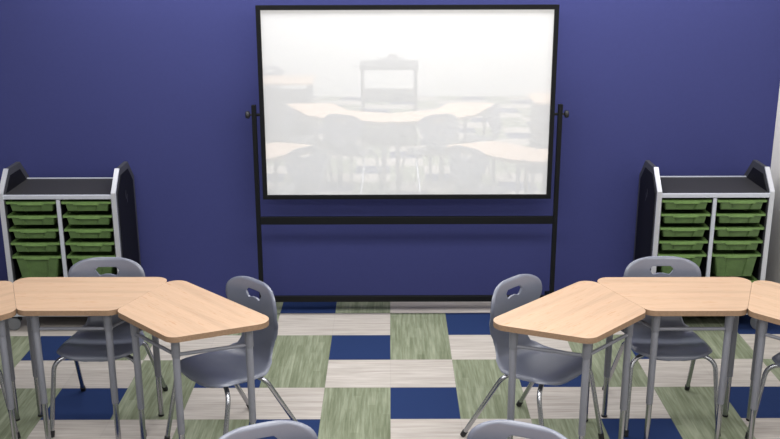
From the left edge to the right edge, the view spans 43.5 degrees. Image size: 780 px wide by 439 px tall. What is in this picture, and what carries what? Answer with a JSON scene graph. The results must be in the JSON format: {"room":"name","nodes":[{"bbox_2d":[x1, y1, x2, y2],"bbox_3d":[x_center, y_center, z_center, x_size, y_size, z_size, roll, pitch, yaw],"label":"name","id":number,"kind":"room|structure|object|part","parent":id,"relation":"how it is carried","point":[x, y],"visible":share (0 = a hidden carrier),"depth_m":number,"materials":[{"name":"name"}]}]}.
{"room":"classroom","nodes":[
{"label":"classroom","id":0,"kind":"room"},
{"bbox_2d":[0,0,779,298],"bbox_3d":[-0.351,-0.903,6.225,5.638,3.006,0.100,0,17,0],"label":"wall","id":1,"kind":"structure","parent":0,"point":[163,88],"depth_m":6.28,"materials":[{"name":"blue paint"}]},
{"bbox_2d":[0,302,779,438],"bbox_3d":[-0.344,1.924,2.179,5.838,0.100,9.470,0,17,0],"label":"floor","id":2,"kind":"structure","parent":0,"point":[343,370],"depth_m":5.38,"materials":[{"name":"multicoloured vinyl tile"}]},
{"bbox_2d":[0,281,19,438],"bbox_3d":[-2.043,0.770,4.616,0.454,0.727,0.763,16,23,43],"label":"table","id":3,"kind":"object","parent":2,"relation":"on","point":[7,298],"visible":0.99,"depth_m":4.64,"materials":[{"name":"beige wood"}]},
{"bbox_3d":[-1.805,0.674,4.592,0.033,0.472,0.032,16,23,43],"label":"leg","id":4,"kind":"part","parent":3,"relation":"part of","materials":[{"name":"grey metal"}]},
{"bbox_3d":[-1.915,0.587,4.887,0.033,0.472,0.032,16,23,43],"label":"leg","id":5,"kind":"part","parent":3,"relation":"part of","materials":[{"name":"grey metal"}]},
{"bbox_2d":[0,370,20,438],"bbox_3d":[-2.181,0.697,4.738,0.536,0.803,0.484,16,23,43],"label":"shell chair","id":6,"kind":"object","parent":2,"relation":"on","point":[1,374],"visible":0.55,"depth_m":4.78,"materials":[{"name":"silver metal"}]},
{"bbox_2d":[0,161,140,329],"bbox_3d":[-2.011,0.153,6.178,0.798,1.017,0.476,0,17,0],"label":"storage cabinet","id":7,"kind":"object","parent":2,"relation":"on","point":[15,183],"visible":0.41,"depth_m":6.01,"materials":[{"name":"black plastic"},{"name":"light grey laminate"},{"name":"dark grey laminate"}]},
{"bbox_3d":[-2.336,0.148,6.023,0.028,0.917,0.131,0,17,0],"label":"edge trim","id":8,"kind":"part","parent":7,"relation":"part of","materials":[{"name":"silver metal"}]},
{"bbox_3d":[-2.337,0.104,6.179,0.026,0.913,0.446,0,17,0],"label":"panel","id":9,"kind":"part","parent":7,"relation":"part of","materials":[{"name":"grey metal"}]},
{"bbox_2d":[6,199,56,210],"bbox_3d":[-2.167,-0.129,6.080,0.303,0.063,0.388,0,17,0],"label":"tray","id":10,"kind":"object","parent":7,"relation":"in","point":[16,204],"visible":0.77,"depth_m":5.91,"materials":[{"name":"green plastic"}]},
{"bbox_2d":[7,208,57,224],"bbox_3d":[-2.166,-0.046,6.105,0.303,0.063,0.388,0,17,0],"label":"tray","id":11,"kind":"object","parent":7,"relation":"in","point":[18,217],"visible":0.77,"depth_m":5.94,"materials":[{"name":"green plastic"}]},
{"bbox_2d":[9,222,58,237],"bbox_3d":[-2.166,0.037,6.129,0.303,0.063,0.388,0,17,0],"label":"tray","id":12,"kind":"object","parent":7,"relation":"in","point":[20,231],"visible":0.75,"depth_m":5.96,"materials":[{"name":"green plastic"}]},
{"bbox_2d":[10,235,60,251],"bbox_3d":[-2.166,0.120,6.154,0.303,0.063,0.388,0,17,0],"label":"tray","id":13,"kind":"object","parent":7,"relation":"in","point":[21,244],"visible":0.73,"depth_m":5.99,"materials":[{"name":"green plastic"}]},
{"bbox_2d":[12,248,62,277],"bbox_3d":[-2.166,0.243,6.191,0.303,0.148,0.388,0,17,0],"label":"tray","id":14,"kind":"object","parent":7,"relation":"in","point":[31,264],"visible":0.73,"depth_m":6.03,"materials":[{"name":"green plastic"}]},
{"bbox_3d":[-1.999,-0.135,5.882,0.650,0.027,0.014,0,17,0],"label":"rail","id":15,"kind":"part","parent":7,"relation":"part of","materials":[{"name":"silver metal"}]},
{"bbox_2d":[4,179,112,194],"bbox_3d":[-1.999,-0.195,6.077,0.650,0.022,0.398,0,17,0],"label":"shelf","id":16,"kind":"object","parent":7,"relation":"attached to","point":[22,186],"depth_m":6.05,"materials":[{"name":"grey laminate"}]},
{"bbox_3d":[-1.998,0.230,5.992,0.022,0.728,0.016,0,17,0],"label":"divider trim","id":17,"kind":"part","parent":7,"relation":"part of","materials":[{"name":"silver metal"}]},
{"bbox_2d":[61,199,110,210],"bbox_3d":[-1.832,-0.130,6.080,0.303,0.063,0.388,0,17,0],"label":"tray","id":18,"kind":"object","parent":7,"relation":"in","point":[71,204],"visible":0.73,"depth_m":5.91,"materials":[{"name":"green plastic"}]},
{"bbox_2d":[63,208,111,224],"bbox_3d":[-1.831,-0.047,6.105,0.303,0.063,0.388,0,17,0],"label":"tray","id":19,"kind":"object","parent":7,"relation":"in","point":[73,217],"visible":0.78,"depth_m":5.94,"materials":[{"name":"green plastic"}]},
{"bbox_2d":[64,221,113,237],"bbox_3d":[-1.831,0.036,6.129,0.303,0.063,0.388,0,17,0],"label":"tray","id":20,"kind":"object","parent":7,"relation":"in","point":[75,231],"visible":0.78,"depth_m":5.96,"materials":[{"name":"green plastic"}]},
{"bbox_2d":[65,234,114,251],"bbox_3d":[-1.831,0.119,6.154,0.303,0.063,0.388,0,17,0],"label":"tray","id":21,"kind":"object","parent":7,"relation":"in","point":[76,244],"visible":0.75,"depth_m":5.99,"materials":[{"name":"green plastic"}]},
{"bbox_2d":[67,248,116,274],"bbox_3d":[-1.831,0.242,6.191,0.303,0.148,0.388,0,17,0],"label":"tray","id":22,"kind":"object","parent":7,"relation":"in","point":[75,257],"visible":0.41,"depth_m":6.03,"materials":[{"name":"green plastic"}]},
{"bbox_3d":[-1.660,0.146,6.023,0.028,0.917,0.131,0,17,0],"label":"edge trim","id":23,"kind":"part","parent":7,"relation":"part of","materials":[{"name":"silver metal"}]},
{"bbox_3d":[-1.661,0.102,6.179,0.026,0.913,0.446,0,17,0],"label":"panel","id":24,"kind":"part","parent":7,"relation":"part of","materials":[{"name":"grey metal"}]},
{"bbox_2d":[13,277,166,438],"bbox_3d":[-1.496,0.704,4.833,0.763,0.727,0.454,0,17,0],"label":"table","id":25,"kind":"object","parent":2,"relation":"on","point":[35,297],"visible":0.91,"depth_m":4.70,"materials":[{"name":"brown wood"}]},
{"bbox_3d":[-1.808,0.574,4.929,0.032,0.472,0.033,0,17,0],"label":"leg","id":26,"kind":"part","parent":25,"relation":"part of","materials":[{"name":"grey metal"}]},
{"bbox_3d":[-1.667,0.657,4.647,0.032,0.472,0.033,0,17,0],"label":"leg","id":27,"kind":"part","parent":25,"relation":"part of","materials":[{"name":"grey metal"}]},
{"bbox_3d":[-1.496,0.513,4.604,0.312,0.017,0.017,0,17,0],"label":"apron rail","id":28,"kind":"part","parent":25,"relation":"part of","materials":[{"name":"grey metal"}]},
{"bbox_3d":[-1.325,0.657,4.647,0.032,0.472,0.033,0,17,0],"label":"leg","id":29,"kind":"part","parent":25,"relation":"part of","materials":[{"name":"grey metal"}]},
{"bbox_3d":[-1.255,0.470,4.745,0.017,0.017,0.297,8,18,24],"label":"apron rail","id":30,"kind":"part","parent":25,"relation":"part of","materials":[{"name":"grey metal"}]},
{"bbox_3d":[-1.185,0.572,4.929,0.032,0.472,0.033,0,17,0],"label":"leg","id":31,"kind":"part","parent":25,"relation":"part of","materials":[{"name":"grey metal"}]},
{"bbox_2d":[50,257,167,437],"bbox_3d":[-1.449,0.624,4.979,0.484,0.803,0.536,0,17,0],"label":"shell chair","id":32,"kind":"object","parent":2,"relation":"on","point":[84,345],"visible":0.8,"depth_m":5.00,"materials":[{"name":"grey plastic"}]},
{"bbox_3d":[-1.594,0.853,4.873,0.256,0.400,0.069,-11,20,-33],"label":"leg","id":33,"kind":"part","parent":32,"relation":"part of","materials":[{"name":"silver metal"}]},
{"bbox_3d":[-1.613,0.782,5.131,0.111,0.397,0.333,-12,21,-36],"label":"leg","id":34,"kind":"part","parent":32,"relation":"part of","materials":[{"name":"silver metal"}]},
{"bbox_3d":[-1.303,0.852,4.873,0.256,0.400,0.069,11,20,33],"label":"leg","id":35,"kind":"part","parent":32,"relation":"part of","materials":[{"name":"silver metal"}]},
{"bbox_3d":[-1.285,0.781,5.131,0.111,0.397,0.333,12,21,36],"label":"leg","id":36,"kind":"part","parent":32,"relation":"part of","materials":[{"name":"silver metal"}]},
{"bbox_2d":[118,280,268,438],"bbox_3d":[-0.948,0.767,4.616,0.763,0.727,0.454,16,23,43],"label":"table","id":37,"kind":"object","parent":2,"relation":"on","point":[175,312],"visible":1,"depth_m":4.45,"materials":[{"name":"beige wood"}]},
{"bbox_3d":[-1.186,0.673,4.592,0.032,0.472,0.033,16,23,43],"label":"leg","id":38,"kind":"part","parent":37,"relation":"part of","materials":[{"name":"grey metal"}]},
{"bbox_3d":[-1.066,0.563,4.433,0.312,0.017,0.017,16,23,43],"label":"apron rail","id":39,"kind":"part","parent":37,"relation":"part of","materials":[{"name":"grey metal"}]},
{"bbox_3d":[-0.944,0.741,4.360,0.032,0.472,0.033,16,23,43],"label":"leg","id":40,"kind":"part","parent":37,"relation":"part of","materials":[{"name":"grey metal"}]},
{"bbox_3d":[-0.791,0.581,4.370,0.297,0.017,0.017,-6,18,-19],"label":"apron rail","id":41,"kind":"part","parent":37,"relation":"part of","materials":[{"name":"grey metal"}]},
{"bbox_3d":[-0.636,0.709,4.465,0.032,0.472,0.033,16,23,43],"label":"leg","id":42,"kind":"part","parent":37,"relation":"part of","materials":[{"name":"grey metal"}]},
{"bbox_2d":[164,276,297,438],"bbox_3d":[-0.755,0.705,4.700,0.484,0.803,0.536,16,23,43],"label":"shell chair","id":43,"kind":"object","parent":2,"relation":"on","point":[222,368],"visible":0.92,"depth_m":4.68,"materials":[{"name":"grey plastic"}]},
{"bbox_3d":[-0.975,0.891,4.739,0.256,0.400,0.069,3,17,10],"label":"leg","id":44,"kind":"part","parent":43,"relation":"part of","materials":[{"name":"silver metal"}]},
{"bbox_3d":[-0.769,0.950,4.543,0.069,0.400,0.256,-3,17,-10],"label":"leg","id":45,"kind":"part","parent":43,"relation":"part of","materials":[{"name":"silver metal"}]},
{"bbox_3d":[-0.799,0.838,4.935,0.111,0.397,0.333,2,17,7],"label":"leg","id":46,"kind":"part","parent":43,"relation":"part of","materials":[{"name":"silver metal"}]},
{"bbox_3d":[-0.567,0.904,4.713,0.333,0.397,0.111,-2,17,-7],"label":"leg","id":47,"kind":"part","parent":43,"relation":"part of","materials":[{"name":"silver metal"}]},
{"bbox_2d":[219,420,317,438],"bbox_3d":[-0.384,1.121,3.300,0.484,0.803,0.536,-7,18,-22],"label":"shell chair","id":48,"kind":"object","parent":2,"relation":"on","point":[281,429],"visible":1,"depth_m":3.34,"materials":[{"name":"grey plastic"}]},
{"bbox_2d":[245,4,568,301],"bbox_3d":[0.106,-0.316,6.055,1.985,1.976,0.425,0,17,0],"label":"whiteboard","id":49,"kind":"object","parent":2,"relation":"on","point":[356,101],"visible":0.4,"depth_m":6.00,"materials":[{"name":"ceramic"}]},
{"bbox_3d":[-0.867,-0.643,6.006,0.041,0.046,0.046,0,17,0],"label":"pivot knob","id":50,"kind":"part","parent":49,"relation":"part of","materials":[{"name":"black plastic"}]},
{"bbox_3d":[-0.833,-0.087,6.172,0.028,1.283,0.028,0,17,0],"label":"post","id":51,"kind":"part","parent":49,"relation":"part of","materials":[{"name":"black metal"}]},
{"bbox_3d":[0.105,-0.703,5.982,1.759,1.146,0.010,0,16,0],"label":"trim","id":52,"kind":"part","parent":49,"relation":"part of","materials":[{"name":"black plastic"}]},
{"bbox_3d":[0.105,-0.704,5.988,1.806,1.193,0.030,0,16,0],"label":"frame","id":53,"kind":"part","parent":49,"relation":"part of","materials":[{"name":"black metal"}]},
{"bbox_3d":[0.108,0.512,6.351,1.851,0.038,0.025,0,17,0],"label":"rail","id":54,"kind":"part","parent":49,"relation":"part of","materials":[{"name":"black metal"}]},
{"bbox_3d":[1.046,-0.091,6.172,0.028,1.283,0.028,0,17,0],"label":"post","id":55,"kind":"part","parent":49,"relation":"part of","materials":[{"name":"black metal"}]},
{"bbox_3d":[1.077,-0.647,6.006,0.041,0.046,0.046,0,17,0],"label":"pivot knob","id":56,"kind":"part","parent":49,"relation":"part of","materials":[{"name":"black plastic"}]},
{"bbox_2d":[467,419,566,438],"bbox_3d":[0.402,1.119,3.300,0.484,0.803,0.536,7,18,22],"label":"shell chair","id":57,"kind":"object","parent":2,"relation":"on","point":[492,429],"visible":1,"depth_m":3.34,"materials":[{"name":"grey plastic"}]},
{"bbox_2d":[460,274,603,438],"bbox_3d":[0.699,0.696,4.717,0.536,0.803,0.484,16,23,43],"label":"shell chair","id":58,"kind":"object","parent":2,"relation":"on","point":[538,367],"visible":0.85,"depth_m":4.71,"materials":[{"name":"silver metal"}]},
{"bbox_3d":[0.512,0.896,4.730,0.333,0.397,0.111,2,17,7],"label":"leg","id":59,"kind":"part","parent":58,"relation":"part of","materials":[{"name":"silver metal"}]},
{"bbox_3d":[0.744,0.829,4.952,0.111,0.397,0.333,-2,17,-7],"label":"leg","id":60,"kind":"part","parent":58,"relation":"part of","materials":[{"name":"silver metal"}]},
{"bbox_3d":[0.715,0.941,4.560,0.069,0.400,0.256,3,17,10],"label":"leg","id":61,"kind":"part","parent":58,"relation":"part of","materials":[{"name":"silver metal"}]},
{"bbox_3d":[0.920,0.881,4.757,0.256,0.400,0.069,-3,17,-10],"label":"leg","id":62,"kind":"part","parent":58,"relation":"part of","materials":[{"name":"silver metal"}]},
{"bbox_2d":[493,281,645,438],"bbox_3d":[0.867,0.769,4.595,0.454,0.727,0.763,16,23,43],"label":"table","id":63,"kind":"object","parent":2,"relation":"on","point":[587,313],"visible":0.94,"depth_m":4.44,"materials":[{"name":"beige wood"}]},
{"bbox_3d":[0.555,0.712,4.444,0.033,0.472,0.032,16,23,43],"label":"leg","id":64,"kind":"part","parent":63,"relation":"part of","materials":[{"name":"grey metal"}]},
{"bbox_3d":[0.709,0.584,4.349,0.297,0.017,0.017,6,18,19],"label":"apron rail","id":65,"kind":"part","parent":63,"relation":"part of","materials":[{"name":"grey metal"}]},
{"bbox_3d":[0.864,0.743,4.339,0.033,0.472,0.032,16,23,43],"label":"leg","id":66,"kind":"part","parent":63,"relation":"part of","materials":[{"name":"grey metal"}]},
{"bbox_3d":[0.996,0.585,4.866,0.033,0.472,0.032,16,23,43],"label":"leg","id":67,"kind":"part","parent":63,"relation":"part of","materials":[{"name":"grey metal"}]},
{"bbox_3d":[0.984,0.564,4.412,0.017,0.017,0.312,16,23,43],"label":"apron rail","id":68,"kind":"part","parent":63,"relation":"part of","materials":[{"name":"grey metal"}]},
{"bbox_3d":[1.105,0.673,4.571,0.033,0.472,0.032,16,23,43],"label":"leg","id":69,"kind":"part","parent":63,"relation":"part of","materials":[{"name":"grey metal"}]},
{"bbox_2d":[602,256,720,436],"bbox_3d":[1.393,0.619,4.972,0.484,0.803,0.536,0,17,0],"label":"shell chair","id":70,"kind":"object","parent":2,"relation":"on","point":[672,345],"visible":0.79,"depth_m":4.99,"materials":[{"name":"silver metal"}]},
{"bbox_3d":[1.229,0.776,5.124,0.111,0.397,0.333,-12,21,-36],"label":"leg","id":71,"kind":"part","parent":70,"relation":"part of","materials":[{"name":"silver metal"}]},
{"bbox_3d":[1.248,0.848,4.866,0.256,0.400,0.069,-11,20,-33],"label":"leg","id":72,"kind":"part","parent":70,"relation":"part of","materials":[{"name":"silver metal"}]},
{"bbox_3d":[1.557,0.776,5.124,0.111,0.397,0.333,12,21,36],"label":"leg","id":73,"kind":"part","parent":70,"relation":"part of","materials":[{"name":"silver metal"}]},
{"bbox_3d":[1.539,0.847,4.866,0.256,0.400,0.069,11,20,33],"label":"leg","id":74,"kind":"part","parent":70,"relation":"part of","materials":[{"name":"silver metal"}]},
{"bbox_2d":[597,277,751,438],"bbox_3d":[1.415,0.703,4.813,0.763,0.727,0.454,0,17,0],"label":"table","id":75,"kind":"object","parent":2,"relation":"on","point":[728,297],"visible":0.91,"depth_m":4.68,"materials":[{"name":"beige wood"}]},
{"bbox_3d":[1.103,0.572,4.909,0.032,0.472,0.033,0,17,0],"label":"leg","id":76,"kind":"part","parent":75,"relation":"part of","materials":[{"name":"grey metal"}]},
{"bbox_3d":[1.173,0.470,4.724,0.017,0.017,0.297,-8,18,-24],"label":"apron rail","id":77,"kind":"part","parent":75,"relation":"part of","materials":[{"name":"grey metal"}]},
{"bbox_3d":[1.244,0.656,4.626,0.032,0.472,0.033,0,17,0],"label":"leg","id":78,"kind":"part","parent":75,"relation":"part of","materials":[{"name":"grey metal"}]},
{"bbox_3d":[1.414,0.512,4.583,0.312,0.017,0.017,0,17,0],"label":"apron rail","id":79,"kind":"part","parent":75,"relation":"part of","materials":[{"name":"grey metal"}]},
{"bbox_3d":[1.586,0.655,4.626,0.032,0.472,0.033,0,17,0],"label":"leg","id":80,"kind":"part","parent":75,"relation":"part of","materials":[{"name":"grey metal"}]},
{"bbox_3d":[1.726,0.571,4.909,0.032,0.472,0.033,0,17,0],"label":"leg","id":81,"kind":"part","parent":75,"relation":"part of","materials":[{"name":"grey metal"}]},
{"bbox_2d":[633,160,774,328],"bbox_3d":[1.963,0.143,6.178,0.762,1.017,0.477,0,17,0],"label":"storage cabinet","id":82,"kind":"object","parent":2,"relation":"on","point":[757,182],"visible":0.33,"depth_m":6.01,"materials":[{"name":"grey metal"}]},
{"bbox_3d":[1.620,0.094,6.179,0.026,0.913,0.446,0,17,0],"label":"panel","id":83,"kind":"part","parent":82,"relation":"part of","materials":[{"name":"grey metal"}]},
{"bbox_3d":[1.620,0.138,6.023,0.028,0.917,0.131,0,17,0],"label":"edge trim","id":84,"kind":"part","parent":82,"relation":"part of","materials":[{"name":"silver metal"}]},
{"bbox_2d":[657,247,706,273],"bbox_3d":[1.790,0.233,6.191,0.303,0.148,0.388,0,17,0],"label":"tray","id":85,"kind":"object","parent":82,"relation":"in","point":[695,256],"visible":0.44,"depth_m":6.03,"materials":[{"name":"green plastic"}]},
{"bbox_2d":[659,234,707,249],"bbox_3d":[1.790,0.110,6.154,0.303,0.063,0.388,0,17,0],"label":"tray","id":86,"kind":"object","parent":82,"relation":"in","point":[665,243],"visible":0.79,"depth_m":5.99,"materials":[{"name":"green plastic"}]},
{"bbox_2d":[660,220,708,236],"bbox_3d":[1.790,0.027,6.129,0.303,0.063,0.388,0,17,0],"label":"tray","id":87,"kind":"object","parent":82,"relation":"in","point":[666,229],"visible":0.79,"depth_m":5.97,"materials":[{"name":"green plastic"}]},
{"bbox_2d":[661,207,710,222],"bbox_3d":[1.790,-0.056,6.105,0.303,0.063,0.388,0,17,0],"label":"tray","id":88,"kind":"object","parent":82,"relation":"in","point":[677,215],"visible":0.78,"depth_m":5.94,"materials":[{"name":"green plastic"}]},
{"bbox_2d":[662,198,711,209],"bbox_3d":[1.790,-0.139,6.080,0.303,0.063,0.388,0,17,0],"label":"tray","id":89,"kind":"object","parent":82,"relation":"in","point":[667,203],"visible":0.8,"depth_m":5.91,"materials":[{"name":"green plastic"}]},
{"bbox_3d":[1.958,0.220,5.992,0.022,0.728,0.016,0,17,0],"label":"divider trim","id":90,"kind":"part","parent":82,"relation":"part of","materials":[{"name":"silver metal"}]},
{"bbox_2d":[660,177,768,192],"bbox_3d":[1.957,-0.205,6.077,0.650,0.022,0.398,0,17,0],"label":"shelf","id":91,"kind":"object","parent":82,"relation":"attached to","point":[668,184],"depth_m":6.06,"materials":[{"name":"grey laminate"}]},
{"bbox_3d":[1.957,-0.145,5.882,0.650,0.027,0.014,0,17,0],"label":"rail","id":92,"kind":"part","parent":82,"relation":"part of","materials":[{"name":"silver metal"}]},
{"bbox_2d":[710,270,757,281],"bbox_3d":[2.126,0.398,6.240,0.303,0.148,0.388,0,17,0],"label":"tray","id":93,"kind":"object","parent":82,"relation":"in","point":[751,278],"visible":0.02,"depth_m":6.23,"materials":[{"name":"green plastic"}]},
{"bbox_2d":[710,247,760,275],"bbox_3d":[2.125,0.232,6.191,0.303,0.148,0.388,0,17,0],"label":"tray","id":94,"kind":"object","parent":82,"relation":"in","point":[723,262],"visible":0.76,"depth_m":6.03,"materials":[{"name":"green plastic"}]},
{"bbox_2d":[713,233,762,249],"bbox_3d":[2.125,0.109,6.154,0.303,0.063,0.388,0,17,0],"label":"tray","id":95,"kind":"object","parent":82,"relation":"in","point":[744,242],"visible":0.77,"depth_m":5.99,"materials":[{"name":"green plastic"}]},
{"bbox_2d":[714,220,763,236],"bbox_3d":[2.125,0.026,6.129,0.303,0.063,0.388,0,17,0],"label":"tray","id":96,"kind":"object","parent":82,"relation":"in","point":[721,229],"visible":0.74,"depth_m":5.96,"materials":[{"name":"green plastic"}]},
{"bbox_2d":[715,206,765,222],"bbox_3d":[2.125,-0.057,6.105,0.303,0.063,0.388,0,17,0],"label":"tray","id":97,"kind":"object","parent":82,"relation":"in","point":[722,215],"visible":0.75,"depth_m":5.94,"materials":[{"name":"green plastic"}]},
{"bbox_2d":[717,198,766,208],"bbox_3d":[2.124,-0.140,6.080,0.303,0.063,0.388,0,17,0],"label":"tray","id":98,"kind":"object","parent":82,"relation":"in","point":[723,203],"visible":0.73,"depth_m":5.91,"materials":[{"name":"green plastic"}]},
{"bbox_3d":[2.296,0.092,6.179,0.026,0.913,0.446,0,17,0],"label":"panel","id":99,"kind":"part","parent":82,"relation":"part of","materials":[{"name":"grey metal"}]},
{"bbox_3d":[2.296,0.136,6.023,0.028,0.917,0.131,0,17,0],"label":"edge trim","id":100,"kind":"part","parent":82,"relation":"part of","materials":[{"name":"silver metal"}]},
{"bbox_2d":[745,352,779,438],"bbox_3d":[2.100,0.693,4.717,0.484,0.803,0.536,16,23,43],"label":"shell chair","id":101,"kind":"object","parent":2,"relation":"on","point":[776,358],"visible":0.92,"depth_m":4.74,"materials":[{"name":"silver metal"}]},
{"bbox_2d":[746,280,779,438],"bbox_3d":[1.962,0.766,4.595,0.763,0.727,0.454,16,23,43],"label":"table","id":102,"kind":"object","parent":2,"relation":"on","point":[764,300],"visible":1,"depth_m":4.60,"materials":[{"name":"beige wood"}]},
{"bbox_3d":[1.833,0.583,4.866,0.032,0.472,0.033,16,23,43],"label":"leg","id":103,"kind":"part","parent":102,"relation":"part of","materials":[{"name":"grey metal"}]},
{"bbox_3d":[1.724,0.671,4.571,0.032,0.472,0.033,16,23,43],"label":"leg","id":104,"kind":"part","parent":102,"relation":"part of","materials":[{"name":"grey metal"}]},
{"bbox_3d":[1.845,0.562,4.412,0.312,0.017,0.017,16,23,43],"label":"apron rail","id":105,"kind":"part","parent":102,"relation":"part of","materials":[{"name":"grey metal"}]},
{"bbox_2d":[765,88,779,283],"bbox_3d":[2.521,0.414,1.784,0.100,3.006,9.370,0,17,0],"label":"wall","id":106,"kind":"structure","parent":0,"point":[773,260],"depth_m":6.26,"materials":[{"name":"grey paint"}]}
]}

